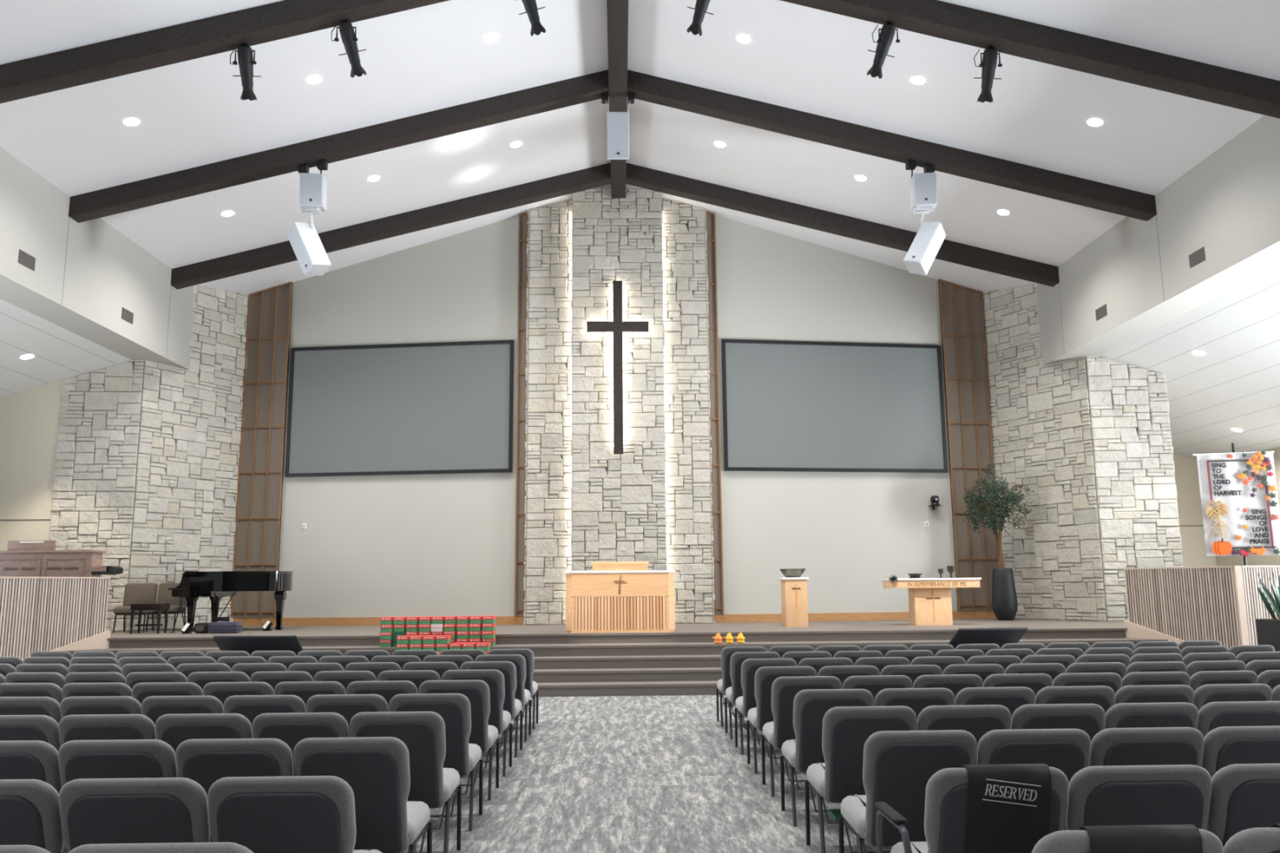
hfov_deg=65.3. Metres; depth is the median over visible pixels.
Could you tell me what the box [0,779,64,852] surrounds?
chair
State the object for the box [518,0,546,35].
stage light
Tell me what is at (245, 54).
stage light
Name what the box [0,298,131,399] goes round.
ceiling
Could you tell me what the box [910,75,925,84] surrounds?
recessed light
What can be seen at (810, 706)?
chair
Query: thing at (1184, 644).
chair
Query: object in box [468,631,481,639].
shoebox
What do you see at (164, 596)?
upholstered chair
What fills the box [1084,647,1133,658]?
chair
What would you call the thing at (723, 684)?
chair
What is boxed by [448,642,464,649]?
shoebox
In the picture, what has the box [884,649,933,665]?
chair
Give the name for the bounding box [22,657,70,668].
chair
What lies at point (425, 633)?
shoebox
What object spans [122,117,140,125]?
recessed light
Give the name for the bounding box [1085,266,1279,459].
ceiling
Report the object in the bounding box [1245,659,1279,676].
chair
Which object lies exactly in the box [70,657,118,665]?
chair
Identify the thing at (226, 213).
recessed light
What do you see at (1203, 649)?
chair
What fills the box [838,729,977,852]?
chair
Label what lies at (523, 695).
chair
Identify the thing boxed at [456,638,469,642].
shoebox
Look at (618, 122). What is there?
grille
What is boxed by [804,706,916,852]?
chair
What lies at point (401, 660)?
chair
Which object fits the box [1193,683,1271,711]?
chair
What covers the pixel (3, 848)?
chair
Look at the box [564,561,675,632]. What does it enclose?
altar
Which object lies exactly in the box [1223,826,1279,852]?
chair
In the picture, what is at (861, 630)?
floor
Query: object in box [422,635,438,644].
shoebox
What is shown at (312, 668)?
chair
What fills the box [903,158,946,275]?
speaker
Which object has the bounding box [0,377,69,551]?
wall
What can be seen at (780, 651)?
chair
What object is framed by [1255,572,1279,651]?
snake plant
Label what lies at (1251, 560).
wall
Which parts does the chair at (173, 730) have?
panel, backrest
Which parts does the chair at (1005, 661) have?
backrest, panel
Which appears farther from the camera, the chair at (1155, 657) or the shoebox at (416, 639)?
the shoebox at (416, 639)
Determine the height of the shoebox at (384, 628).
0.112 m
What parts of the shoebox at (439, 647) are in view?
box lid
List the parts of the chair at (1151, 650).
panel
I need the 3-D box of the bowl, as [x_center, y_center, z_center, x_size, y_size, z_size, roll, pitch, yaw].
[2.752,2.644,17.984,0.472,0.155,0.472,0,-9,-1]
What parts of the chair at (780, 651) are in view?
panel, backrest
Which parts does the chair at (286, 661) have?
panel, backrest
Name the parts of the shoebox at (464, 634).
box lid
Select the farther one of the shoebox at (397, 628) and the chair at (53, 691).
the shoebox at (397, 628)
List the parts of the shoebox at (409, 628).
box lid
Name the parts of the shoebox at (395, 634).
box lid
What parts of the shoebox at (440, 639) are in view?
box lid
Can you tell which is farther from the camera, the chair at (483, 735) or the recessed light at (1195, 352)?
the recessed light at (1195, 352)
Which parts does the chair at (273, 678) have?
panel, backrest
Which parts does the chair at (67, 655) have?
panel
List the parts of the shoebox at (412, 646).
box lid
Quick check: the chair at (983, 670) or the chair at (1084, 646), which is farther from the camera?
the chair at (1084, 646)
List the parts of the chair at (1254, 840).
panel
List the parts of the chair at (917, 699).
backrest, panel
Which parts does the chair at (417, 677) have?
panel, backrest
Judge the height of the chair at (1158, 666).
0.865 m
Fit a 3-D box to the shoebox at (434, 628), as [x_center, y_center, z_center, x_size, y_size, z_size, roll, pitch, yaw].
[-3.151,3.145,15.613,0.184,0.112,0.310,0,-9,-1]
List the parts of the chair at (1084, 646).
panel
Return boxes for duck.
[711,632,722,644]
[723,632,733,644]
[734,632,745,644]
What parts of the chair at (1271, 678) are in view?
panel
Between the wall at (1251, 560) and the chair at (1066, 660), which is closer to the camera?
the chair at (1066, 660)
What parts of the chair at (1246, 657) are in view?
panel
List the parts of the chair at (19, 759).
panel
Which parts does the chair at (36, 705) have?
panel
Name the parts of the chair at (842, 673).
backrest, panel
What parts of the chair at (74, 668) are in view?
panel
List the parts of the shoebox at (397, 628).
box lid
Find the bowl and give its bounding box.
[779,568,805,577]
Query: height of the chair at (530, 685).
0.865 m
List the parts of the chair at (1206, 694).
panel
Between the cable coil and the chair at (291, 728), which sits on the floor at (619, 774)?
the chair at (291, 728)
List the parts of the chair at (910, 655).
backrest, panel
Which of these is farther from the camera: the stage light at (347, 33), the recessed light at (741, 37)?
the recessed light at (741, 37)
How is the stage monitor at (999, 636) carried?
on the steps
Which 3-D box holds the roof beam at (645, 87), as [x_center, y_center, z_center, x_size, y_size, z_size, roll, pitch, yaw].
[4.091,-4.642,16.494,8.600,2.525,0.300,0,-9,-1]
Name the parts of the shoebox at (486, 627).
box lid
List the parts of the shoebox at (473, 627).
box lid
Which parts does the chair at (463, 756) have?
backrest, panel, leg, seat frame, seat, leg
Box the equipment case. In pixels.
[206,622,243,632]
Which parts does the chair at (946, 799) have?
arm frame, seat, panel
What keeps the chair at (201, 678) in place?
on the floor at (619, 774)
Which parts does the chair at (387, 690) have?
panel, backrest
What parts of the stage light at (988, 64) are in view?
tilt knob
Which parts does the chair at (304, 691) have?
panel, backrest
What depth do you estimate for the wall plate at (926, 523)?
21.14 m
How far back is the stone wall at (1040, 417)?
20.44 m
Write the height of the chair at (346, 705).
0.865 m
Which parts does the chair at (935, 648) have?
backrest, panel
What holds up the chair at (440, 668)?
on the floor at (619, 774)
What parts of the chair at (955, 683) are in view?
backrest, panel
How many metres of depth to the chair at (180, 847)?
2.54 m
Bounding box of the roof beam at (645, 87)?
[626,70,1156,221]
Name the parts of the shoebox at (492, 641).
box lid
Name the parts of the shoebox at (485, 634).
box lid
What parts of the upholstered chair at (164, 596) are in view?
leg, seat, backrest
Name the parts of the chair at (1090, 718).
panel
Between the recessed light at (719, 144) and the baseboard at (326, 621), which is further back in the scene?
the baseboard at (326, 621)
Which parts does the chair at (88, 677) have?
panel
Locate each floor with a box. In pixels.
[106,618,1127,648]
[404,694,892,852]
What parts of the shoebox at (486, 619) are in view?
box lid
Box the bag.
[194,622,208,633]
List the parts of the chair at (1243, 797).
panel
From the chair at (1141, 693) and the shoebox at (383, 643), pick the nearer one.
the chair at (1141, 693)
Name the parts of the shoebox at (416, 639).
box lid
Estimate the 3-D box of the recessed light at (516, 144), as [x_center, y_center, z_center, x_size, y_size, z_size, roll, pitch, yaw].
[-2.257,-5.145,18.196,0.229,0.070,0.235,-1,-9,5]
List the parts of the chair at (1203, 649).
panel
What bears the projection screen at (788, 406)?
attached to the wall at (850, 531)
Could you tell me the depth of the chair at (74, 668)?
9.05 m
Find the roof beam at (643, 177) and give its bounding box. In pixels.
[626,162,1059,286]
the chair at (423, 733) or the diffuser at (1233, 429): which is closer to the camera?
the chair at (423, 733)
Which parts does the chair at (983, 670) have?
backrest, panel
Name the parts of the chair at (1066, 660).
backrest, panel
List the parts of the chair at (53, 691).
panel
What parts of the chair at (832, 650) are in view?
panel, backrest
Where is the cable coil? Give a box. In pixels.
[212,616,230,622]
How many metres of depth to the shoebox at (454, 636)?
15.45 m
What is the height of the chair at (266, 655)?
0.865 m
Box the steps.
[63,638,1168,697]
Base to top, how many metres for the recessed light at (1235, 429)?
0.082 m
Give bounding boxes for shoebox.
[379,631,392,639]
[379,639,392,647]
[380,616,396,624]
[380,624,393,631]
[392,616,408,624]
[392,624,405,631]
[392,631,405,639]
[392,639,396,647]
[395,644,409,650]
[396,635,413,644]
[405,616,421,624]
[405,624,418,631]
[405,631,418,635]
[408,635,425,644]
[408,643,422,649]
[418,616,432,624]
[418,624,431,631]
[418,631,431,635]
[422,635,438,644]
[422,643,435,651]
[431,616,444,624]
[431,623,444,631]
[431,631,444,635]
[435,635,451,644]
[435,642,451,651]
[443,623,456,631]
[443,631,457,639]
[444,616,456,624]
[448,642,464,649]
[450,638,456,643]
[456,616,469,623]
[456,623,469,631]
[456,631,469,639]
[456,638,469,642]
[462,642,477,649]
[468,623,482,631]
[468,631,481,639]
[468,638,481,642]
[469,615,483,623]
[475,642,490,651]
[481,615,496,623]
[481,622,496,631]
[481,630,495,638]
[481,637,495,645]
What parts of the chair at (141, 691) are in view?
panel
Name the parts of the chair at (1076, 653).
backrest, panel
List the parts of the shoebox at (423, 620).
box lid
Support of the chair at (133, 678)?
on the floor at (619, 774)
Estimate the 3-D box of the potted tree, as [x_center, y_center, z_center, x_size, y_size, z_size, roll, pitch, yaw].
[7.265,2.239,20.195,1.486,3.316,1.029,1,-9,-8]
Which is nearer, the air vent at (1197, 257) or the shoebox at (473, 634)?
the air vent at (1197, 257)
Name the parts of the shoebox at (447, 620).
box lid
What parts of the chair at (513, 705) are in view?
backrest, panel, leg, seat, leg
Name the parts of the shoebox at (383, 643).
box lid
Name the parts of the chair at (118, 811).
panel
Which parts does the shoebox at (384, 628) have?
box lid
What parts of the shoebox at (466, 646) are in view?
box lid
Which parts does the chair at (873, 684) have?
backrest, panel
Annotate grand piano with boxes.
[171,571,293,631]
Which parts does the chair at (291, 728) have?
panel, backrest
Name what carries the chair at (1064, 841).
on the floor at (619, 774)
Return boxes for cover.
[961,763,1051,852]
[1078,824,1203,852]
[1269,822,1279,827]
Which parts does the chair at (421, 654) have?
panel, backrest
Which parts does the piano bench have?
bench leg, bench leg, bench seat, bench leg, bench leg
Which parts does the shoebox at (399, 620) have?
box lid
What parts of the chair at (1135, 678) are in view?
panel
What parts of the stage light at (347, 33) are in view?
tilt knob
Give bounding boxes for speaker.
[286,158,331,275]
[601,91,634,159]
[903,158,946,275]
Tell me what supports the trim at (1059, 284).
attached to the wall at (1228, 204)
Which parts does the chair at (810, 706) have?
leg, seat, seat frame, leg, rack rail, backrest, panel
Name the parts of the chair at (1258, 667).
panel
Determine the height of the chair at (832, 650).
0.865 m
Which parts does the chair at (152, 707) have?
panel, backrest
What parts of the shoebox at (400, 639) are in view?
box lid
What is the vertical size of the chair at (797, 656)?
0.865 m
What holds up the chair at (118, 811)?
on the floor at (619, 774)
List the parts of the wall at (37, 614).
cap rail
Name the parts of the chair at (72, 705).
panel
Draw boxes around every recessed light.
[19,354,35,359]
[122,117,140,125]
[220,210,235,216]
[305,74,322,84]
[367,175,380,181]
[483,33,498,42]
[510,141,522,147]
[713,141,725,147]
[735,33,751,43]
[853,174,866,181]
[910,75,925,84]
[996,208,1009,215]
[1086,117,1103,126]
[1191,350,1205,355]
[1231,427,1243,431]
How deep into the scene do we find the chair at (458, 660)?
9.80 m
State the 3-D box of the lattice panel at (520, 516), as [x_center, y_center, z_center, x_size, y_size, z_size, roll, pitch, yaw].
[-2.457,-0.390,20.754,0.222,8.517,0.079,-2,-9,6]
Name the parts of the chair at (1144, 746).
panel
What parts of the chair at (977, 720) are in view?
backrest, panel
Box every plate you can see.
[302,523,306,528]
[907,573,922,577]
[924,521,928,527]
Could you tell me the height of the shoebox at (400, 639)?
0.112 m
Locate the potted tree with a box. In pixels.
[960,457,1034,620]
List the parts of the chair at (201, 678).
panel, backrest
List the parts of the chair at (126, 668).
panel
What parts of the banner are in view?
cross rod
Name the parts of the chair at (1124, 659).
panel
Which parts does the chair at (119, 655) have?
panel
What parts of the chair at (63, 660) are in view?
panel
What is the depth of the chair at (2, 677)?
8.18 m
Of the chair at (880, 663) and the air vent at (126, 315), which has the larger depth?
the air vent at (126, 315)
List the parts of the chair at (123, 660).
panel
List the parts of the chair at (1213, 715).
panel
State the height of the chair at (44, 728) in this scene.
0.865 m
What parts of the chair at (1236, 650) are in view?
panel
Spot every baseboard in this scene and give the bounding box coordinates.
[233,616,524,626]
[714,610,996,622]
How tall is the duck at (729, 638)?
0.170 m
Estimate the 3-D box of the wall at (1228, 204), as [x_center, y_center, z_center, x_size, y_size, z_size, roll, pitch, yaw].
[8.909,-4.103,9.144,0.730,1.940,24.800,0,-9,-1]
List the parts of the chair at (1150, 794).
panel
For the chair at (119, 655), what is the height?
0.865 m
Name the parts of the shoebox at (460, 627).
box lid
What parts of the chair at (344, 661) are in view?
panel, backrest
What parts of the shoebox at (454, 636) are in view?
box lid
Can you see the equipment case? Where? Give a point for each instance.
(213, 627)
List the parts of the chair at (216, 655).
panel, backrest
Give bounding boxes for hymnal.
[828,808,843,822]
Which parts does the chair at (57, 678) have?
panel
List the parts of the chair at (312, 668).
panel, backrest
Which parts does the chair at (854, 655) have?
backrest, panel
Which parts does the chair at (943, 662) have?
backrest, panel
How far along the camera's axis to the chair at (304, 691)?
7.08 m
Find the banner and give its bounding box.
[1192,443,1279,565]
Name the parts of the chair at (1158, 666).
panel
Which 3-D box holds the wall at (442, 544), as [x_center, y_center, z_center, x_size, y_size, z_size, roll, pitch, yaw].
[-4.908,-0.059,21.123,8.396,9.946,0.198,-2,-9,6]
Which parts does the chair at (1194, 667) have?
panel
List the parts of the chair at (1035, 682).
backrest, panel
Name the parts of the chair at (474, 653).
backrest, panel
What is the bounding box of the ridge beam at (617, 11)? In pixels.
[606,0,628,198]
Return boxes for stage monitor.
[213,635,303,656]
[948,627,1027,649]
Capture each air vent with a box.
[17,248,35,271]
[121,306,133,324]
[1095,303,1106,320]
[1188,246,1205,267]
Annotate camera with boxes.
[928,495,942,510]
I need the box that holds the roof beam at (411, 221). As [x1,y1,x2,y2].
[170,162,611,289]
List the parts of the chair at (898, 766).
leg, seat, seat frame, leg, panel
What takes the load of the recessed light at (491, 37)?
in the ceiling at (191, 113)
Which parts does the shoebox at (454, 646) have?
box lid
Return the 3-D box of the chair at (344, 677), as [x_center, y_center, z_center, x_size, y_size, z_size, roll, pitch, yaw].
[-2.365,2.441,8.270,0.504,0.865,0.714,-1,-9,0]
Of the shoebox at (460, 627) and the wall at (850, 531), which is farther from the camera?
the wall at (850, 531)
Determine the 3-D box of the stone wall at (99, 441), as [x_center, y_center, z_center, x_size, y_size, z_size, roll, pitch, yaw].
[-10.371,1.236,18.944,1.493,5.210,0.056,0,-9,-5]
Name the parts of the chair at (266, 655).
panel, backrest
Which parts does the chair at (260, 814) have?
panel, seat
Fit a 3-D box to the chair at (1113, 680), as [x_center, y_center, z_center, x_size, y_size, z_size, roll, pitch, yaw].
[3.239,2.265,7.491,0.504,0.865,0.714,0,-9,-3]
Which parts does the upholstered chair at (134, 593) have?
leg, leg, seat, seat frame, backrest, leg, leg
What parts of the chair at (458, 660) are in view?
panel, backrest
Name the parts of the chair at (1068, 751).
backrest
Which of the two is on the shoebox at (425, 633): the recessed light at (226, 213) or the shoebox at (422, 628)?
the shoebox at (422, 628)
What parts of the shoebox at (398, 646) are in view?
box lid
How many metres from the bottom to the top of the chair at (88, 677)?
0.865 m
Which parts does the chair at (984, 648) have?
backrest, panel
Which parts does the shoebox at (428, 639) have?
box lid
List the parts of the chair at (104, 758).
panel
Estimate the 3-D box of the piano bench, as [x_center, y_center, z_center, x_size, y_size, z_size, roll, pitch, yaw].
[-8.575,3.354,17.448,0.540,0.520,0.340,0,-9,-1]
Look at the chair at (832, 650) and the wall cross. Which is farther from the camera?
the wall cross
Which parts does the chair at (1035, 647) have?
backrest, panel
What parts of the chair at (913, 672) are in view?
backrest, panel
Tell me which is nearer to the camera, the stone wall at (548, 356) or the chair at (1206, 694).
the chair at (1206, 694)
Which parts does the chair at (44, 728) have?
panel, backrest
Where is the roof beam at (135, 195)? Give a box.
[68,69,608,222]
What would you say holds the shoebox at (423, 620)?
on the shoebox
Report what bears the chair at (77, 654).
on the floor at (619, 774)
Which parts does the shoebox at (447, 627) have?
box lid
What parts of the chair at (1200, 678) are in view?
panel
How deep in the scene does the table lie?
17.82 m
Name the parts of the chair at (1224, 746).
panel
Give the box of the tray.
[168,587,189,590]
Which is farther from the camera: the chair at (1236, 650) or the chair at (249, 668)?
the chair at (1236, 650)
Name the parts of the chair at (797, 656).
backrest, panel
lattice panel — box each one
[230,281,292,617]
[514,212,528,616]
[706,210,724,614]
[938,279,998,611]
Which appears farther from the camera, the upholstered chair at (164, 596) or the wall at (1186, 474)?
the wall at (1186, 474)
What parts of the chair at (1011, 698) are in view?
backrest, panel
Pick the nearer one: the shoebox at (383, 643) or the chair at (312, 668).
the chair at (312, 668)
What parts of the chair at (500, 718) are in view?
backrest, panel, leg, seat, leg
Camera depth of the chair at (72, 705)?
6.18 m
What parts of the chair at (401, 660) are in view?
panel, backrest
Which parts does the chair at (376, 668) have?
panel, backrest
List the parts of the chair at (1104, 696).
panel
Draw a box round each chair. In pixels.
[0,657,22,667]
[0,663,15,677]
[0,673,5,683]
[0,683,62,704]
[0,696,61,724]
[0,715,67,852]
[0,740,66,852]
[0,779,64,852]
[0,844,50,852]
[4,672,65,688]
[15,663,67,678]
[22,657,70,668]
[30,651,72,661]
[57,739,177,786]
[58,714,155,746]
[58,777,210,852]
[59,696,142,719]
[62,682,132,699]
[64,671,125,684]
[67,663,121,674]
[68,842,253,852]
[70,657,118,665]
[72,651,115,658]
[112,582,157,633]
[115,651,159,661]
[118,657,167,668]
[121,663,176,678]
[125,671,187,689]
[132,682,203,704]
[141,695,224,724]
[145,582,186,631]
[155,713,253,752]
[160,651,204,662]
[167,656,217,669]
[175,737,293,842]
[176,663,231,679]
[187,671,250,691]
[203,681,274,706]
[204,650,250,662]
[207,775,382,852]
[217,656,266,670]
[223,694,306,736]
[231,662,287,679]
[250,650,296,662]
[250,671,313,695]
[252,712,349,776]
[267,656,318,671]
[274,681,346,712]
[288,662,344,681]
[293,737,432,852]
[297,650,343,662]
[306,693,388,737]
[313,671,377,694]
[319,655,369,671]
[344,649,390,662]
[345,662,401,680]
[346,680,417,711]
[349,711,462,852]
[370,655,421,670]
[377,670,440,693]
[389,693,483,831]
[391,649,438,662]
[402,662,458,679]
[418,680,499,800]
[422,654,473,670]
[439,648,485,661]
[441,669,512,776]
[459,661,522,757]
[475,654,531,742]
[487,648,538,728]
[715,646,767,726]
[724,651,780,739]
[734,657,796,755]
[746,666,817,773]
[761,675,841,796]
[768,645,814,658]
[780,688,873,826]
[782,651,831,666]
[798,657,853,675]
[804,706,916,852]
[815,645,861,657]
[817,665,879,688]
[833,650,883,665]
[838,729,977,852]
[842,675,912,706]
[854,657,909,674]
[862,644,907,657]
[874,688,954,730]
[874,766,1068,852]
[880,664,942,685]
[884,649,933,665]
[908,644,954,656]
[910,656,965,675]
[912,674,982,705]
[916,704,1011,764]
[934,649,984,662]
[942,663,1004,683]
[955,644,999,655]
[955,686,1035,723]
[965,655,1021,671]
[976,728,1090,830]
[982,673,1052,696]
[985,648,1034,661]
[1000,643,1045,654]
[1004,662,1066,682]
[1010,703,1105,742]
[1021,654,1075,671]
[1031,828,1223,852]
[1034,648,1084,660]
[1035,685,1115,713]
[1045,642,1090,652]
[1052,672,1121,693]
[1065,662,1126,679]
[1066,764,1211,830]
[1075,653,1129,667]
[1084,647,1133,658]
[1088,727,1204,767]
[1090,641,1134,652]
[1104,702,1198,728]
[1114,684,1194,704]
[1121,671,1190,687]
[1126,661,1186,674]
[1129,653,1183,664]
[1132,646,1180,656]
[1134,640,1178,649]
[1178,640,1221,651]
[1180,645,1228,657]
[1182,652,1235,666]
[1186,660,1245,677]
[1189,670,1257,692]
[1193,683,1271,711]
[1196,701,1279,737]
[1201,725,1279,830]
[1206,763,1279,847]
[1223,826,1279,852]
[1227,644,1275,656]
[1235,651,1279,665]
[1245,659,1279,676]
[1257,670,1279,690]
[1271,684,1279,701]
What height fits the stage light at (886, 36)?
0.692 m
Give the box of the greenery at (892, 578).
[888,574,897,582]
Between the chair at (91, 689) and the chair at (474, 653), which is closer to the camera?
the chair at (91, 689)
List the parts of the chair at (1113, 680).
panel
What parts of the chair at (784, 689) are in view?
leg, seat frame, seat, leg, panel, backrest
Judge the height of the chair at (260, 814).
0.865 m
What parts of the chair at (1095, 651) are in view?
panel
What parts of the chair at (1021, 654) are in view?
backrest, panel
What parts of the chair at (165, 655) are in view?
panel, backrest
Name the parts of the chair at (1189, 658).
panel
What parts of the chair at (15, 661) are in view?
panel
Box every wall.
[0,146,194,369]
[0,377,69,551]
[0,576,111,661]
[48,360,144,631]
[124,284,248,631]
[278,215,526,617]
[523,197,715,625]
[571,183,666,571]
[711,214,993,614]
[982,282,1106,621]
[1036,115,1279,365]
[1085,355,1183,621]
[1091,433,1216,613]
[1123,565,1279,649]
[1215,447,1279,566]
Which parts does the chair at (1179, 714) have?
panel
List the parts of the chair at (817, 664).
backrest, panel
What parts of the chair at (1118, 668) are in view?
panel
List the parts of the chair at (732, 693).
leg, seat, leg, panel, backrest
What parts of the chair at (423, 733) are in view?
backrest, panel, rack rail, leg, seat, seat frame, leg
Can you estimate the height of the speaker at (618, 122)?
1.196 m
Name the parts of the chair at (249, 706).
panel, backrest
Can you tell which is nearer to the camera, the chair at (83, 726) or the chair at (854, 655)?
the chair at (83, 726)
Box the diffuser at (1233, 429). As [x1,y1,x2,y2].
[1231,428,1242,431]
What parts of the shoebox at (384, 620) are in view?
box lid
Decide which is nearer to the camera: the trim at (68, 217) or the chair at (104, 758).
the chair at (104, 758)
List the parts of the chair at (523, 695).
backrest, panel, leg, seat, leg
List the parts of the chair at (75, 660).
panel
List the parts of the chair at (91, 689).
panel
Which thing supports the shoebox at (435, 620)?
on the shoebox
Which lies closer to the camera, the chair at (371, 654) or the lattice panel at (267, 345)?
the chair at (371, 654)
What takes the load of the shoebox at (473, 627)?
on the shoebox at (473, 634)
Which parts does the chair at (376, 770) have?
panel, leg, seat frame, seat, leg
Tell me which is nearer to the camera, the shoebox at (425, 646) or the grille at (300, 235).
the shoebox at (425, 646)
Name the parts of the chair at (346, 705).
panel, backrest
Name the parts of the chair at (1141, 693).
panel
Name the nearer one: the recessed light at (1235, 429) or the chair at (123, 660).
the chair at (123, 660)
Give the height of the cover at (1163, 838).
0.455 m
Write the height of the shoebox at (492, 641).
0.112 m
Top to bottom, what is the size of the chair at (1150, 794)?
0.865 m
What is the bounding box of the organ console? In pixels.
[0,540,123,577]
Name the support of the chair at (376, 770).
on the floor at (619, 774)
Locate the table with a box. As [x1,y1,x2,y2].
[881,577,981,626]
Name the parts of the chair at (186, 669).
panel, backrest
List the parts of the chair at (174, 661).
panel, backrest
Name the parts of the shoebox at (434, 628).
box lid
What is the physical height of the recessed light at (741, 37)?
0.070 m
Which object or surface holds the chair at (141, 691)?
on the floor at (619, 774)
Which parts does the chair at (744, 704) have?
leg, seat, leg, panel, backrest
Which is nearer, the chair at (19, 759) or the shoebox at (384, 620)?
the chair at (19, 759)
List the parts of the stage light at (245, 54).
tilt knob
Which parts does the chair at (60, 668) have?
panel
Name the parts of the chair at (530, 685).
backrest, panel, leg, seat, leg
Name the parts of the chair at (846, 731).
leg, seat frame, seat, leg, rack rail, backrest, panel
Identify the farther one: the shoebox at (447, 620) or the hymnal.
the shoebox at (447, 620)
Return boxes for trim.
[0,519,50,520]
[61,217,69,304]
[165,285,171,357]
[1058,284,1064,352]
[1155,216,1164,299]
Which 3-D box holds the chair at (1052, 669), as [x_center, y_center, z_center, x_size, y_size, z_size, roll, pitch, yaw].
[3.221,2.413,8.405,0.504,0.865,0.714,0,-9,-3]
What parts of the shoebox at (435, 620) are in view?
box lid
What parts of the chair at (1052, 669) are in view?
backrest, panel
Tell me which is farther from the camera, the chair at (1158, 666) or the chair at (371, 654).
the chair at (371, 654)
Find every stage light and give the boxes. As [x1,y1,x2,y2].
[230,42,261,100]
[331,19,366,77]
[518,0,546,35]
[686,0,713,35]
[866,21,899,78]
[973,44,1002,102]
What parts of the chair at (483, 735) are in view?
backrest, panel, leg, seat, leg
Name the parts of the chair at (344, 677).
panel, backrest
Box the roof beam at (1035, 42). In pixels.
[780,0,1279,118]
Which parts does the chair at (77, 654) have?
panel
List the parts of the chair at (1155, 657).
panel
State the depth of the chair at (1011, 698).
6.25 m
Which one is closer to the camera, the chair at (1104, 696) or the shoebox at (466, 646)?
the chair at (1104, 696)
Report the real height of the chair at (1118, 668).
0.865 m
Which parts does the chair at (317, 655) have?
panel, backrest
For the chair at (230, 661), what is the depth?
9.87 m
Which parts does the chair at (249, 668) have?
panel, backrest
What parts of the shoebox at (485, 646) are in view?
box lid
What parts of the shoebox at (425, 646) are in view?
box lid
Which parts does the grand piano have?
piano leg, piano leg, piano lid, piano leg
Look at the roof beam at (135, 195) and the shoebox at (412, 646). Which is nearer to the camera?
the shoebox at (412, 646)
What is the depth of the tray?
17.66 m
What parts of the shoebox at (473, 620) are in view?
box lid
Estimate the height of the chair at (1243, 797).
0.865 m
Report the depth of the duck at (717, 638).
15.48 m
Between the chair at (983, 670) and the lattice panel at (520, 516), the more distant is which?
the lattice panel at (520, 516)
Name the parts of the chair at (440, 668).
panel, backrest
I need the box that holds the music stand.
[168,587,189,633]
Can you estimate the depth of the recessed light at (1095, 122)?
14.64 m
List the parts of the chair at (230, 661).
panel, backrest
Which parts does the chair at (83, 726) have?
panel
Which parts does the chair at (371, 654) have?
backrest, panel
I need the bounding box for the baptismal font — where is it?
[777,577,808,626]
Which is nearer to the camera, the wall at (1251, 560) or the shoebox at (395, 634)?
the shoebox at (395, 634)
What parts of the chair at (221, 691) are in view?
panel, backrest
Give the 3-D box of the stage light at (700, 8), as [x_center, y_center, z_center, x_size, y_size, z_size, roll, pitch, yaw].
[0.793,-5.517,13.143,0.276,0.690,0.480,9,-13,-44]
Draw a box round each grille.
[286,222,312,274]
[299,173,321,204]
[608,112,628,158]
[904,221,939,262]
[915,173,937,204]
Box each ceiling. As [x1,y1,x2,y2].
[0,0,1279,293]
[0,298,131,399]
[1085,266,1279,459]
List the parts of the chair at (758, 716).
leg, seat, leg, panel, backrest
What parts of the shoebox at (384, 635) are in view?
box lid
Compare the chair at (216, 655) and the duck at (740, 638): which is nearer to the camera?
the chair at (216, 655)
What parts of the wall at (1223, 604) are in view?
cap rail, corner post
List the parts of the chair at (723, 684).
leg, seat, leg, panel, backrest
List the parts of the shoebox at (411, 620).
box lid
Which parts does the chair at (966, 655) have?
backrest, panel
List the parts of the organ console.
panel moulding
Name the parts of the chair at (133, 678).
panel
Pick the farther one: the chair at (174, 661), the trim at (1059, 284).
the trim at (1059, 284)
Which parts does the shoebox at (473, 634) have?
box lid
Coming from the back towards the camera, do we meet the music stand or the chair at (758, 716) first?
the music stand
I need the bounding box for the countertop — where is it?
[564,570,675,573]
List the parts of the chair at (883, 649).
backrest, panel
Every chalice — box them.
[937,568,943,577]
[946,565,955,577]
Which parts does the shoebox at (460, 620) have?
box lid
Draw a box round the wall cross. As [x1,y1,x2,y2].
[586,280,648,453]
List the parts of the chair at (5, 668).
panel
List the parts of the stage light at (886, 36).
tilt knob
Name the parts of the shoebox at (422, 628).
box lid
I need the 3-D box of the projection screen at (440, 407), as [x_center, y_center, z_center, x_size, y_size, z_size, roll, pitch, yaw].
[-5.067,-0.375,21.024,4.880,2.790,0.071,-2,-9,6]
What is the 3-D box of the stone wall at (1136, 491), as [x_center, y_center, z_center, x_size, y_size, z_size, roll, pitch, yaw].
[9.620,1.305,20.484,1.547,5.210,2.454,0,-9,-1]
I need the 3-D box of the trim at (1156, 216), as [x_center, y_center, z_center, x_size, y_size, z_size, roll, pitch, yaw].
[8.413,-2.731,16.142,0.014,1.454,0.012,0,-9,-1]
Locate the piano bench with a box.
[129,603,169,634]
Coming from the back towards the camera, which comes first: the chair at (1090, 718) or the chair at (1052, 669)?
the chair at (1052, 669)
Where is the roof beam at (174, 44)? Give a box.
[0,0,449,103]
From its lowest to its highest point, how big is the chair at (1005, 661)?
0.865 m
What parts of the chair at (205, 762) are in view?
backrest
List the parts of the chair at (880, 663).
backrest, panel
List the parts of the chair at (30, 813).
panel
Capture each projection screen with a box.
[284,339,514,477]
[721,338,948,472]

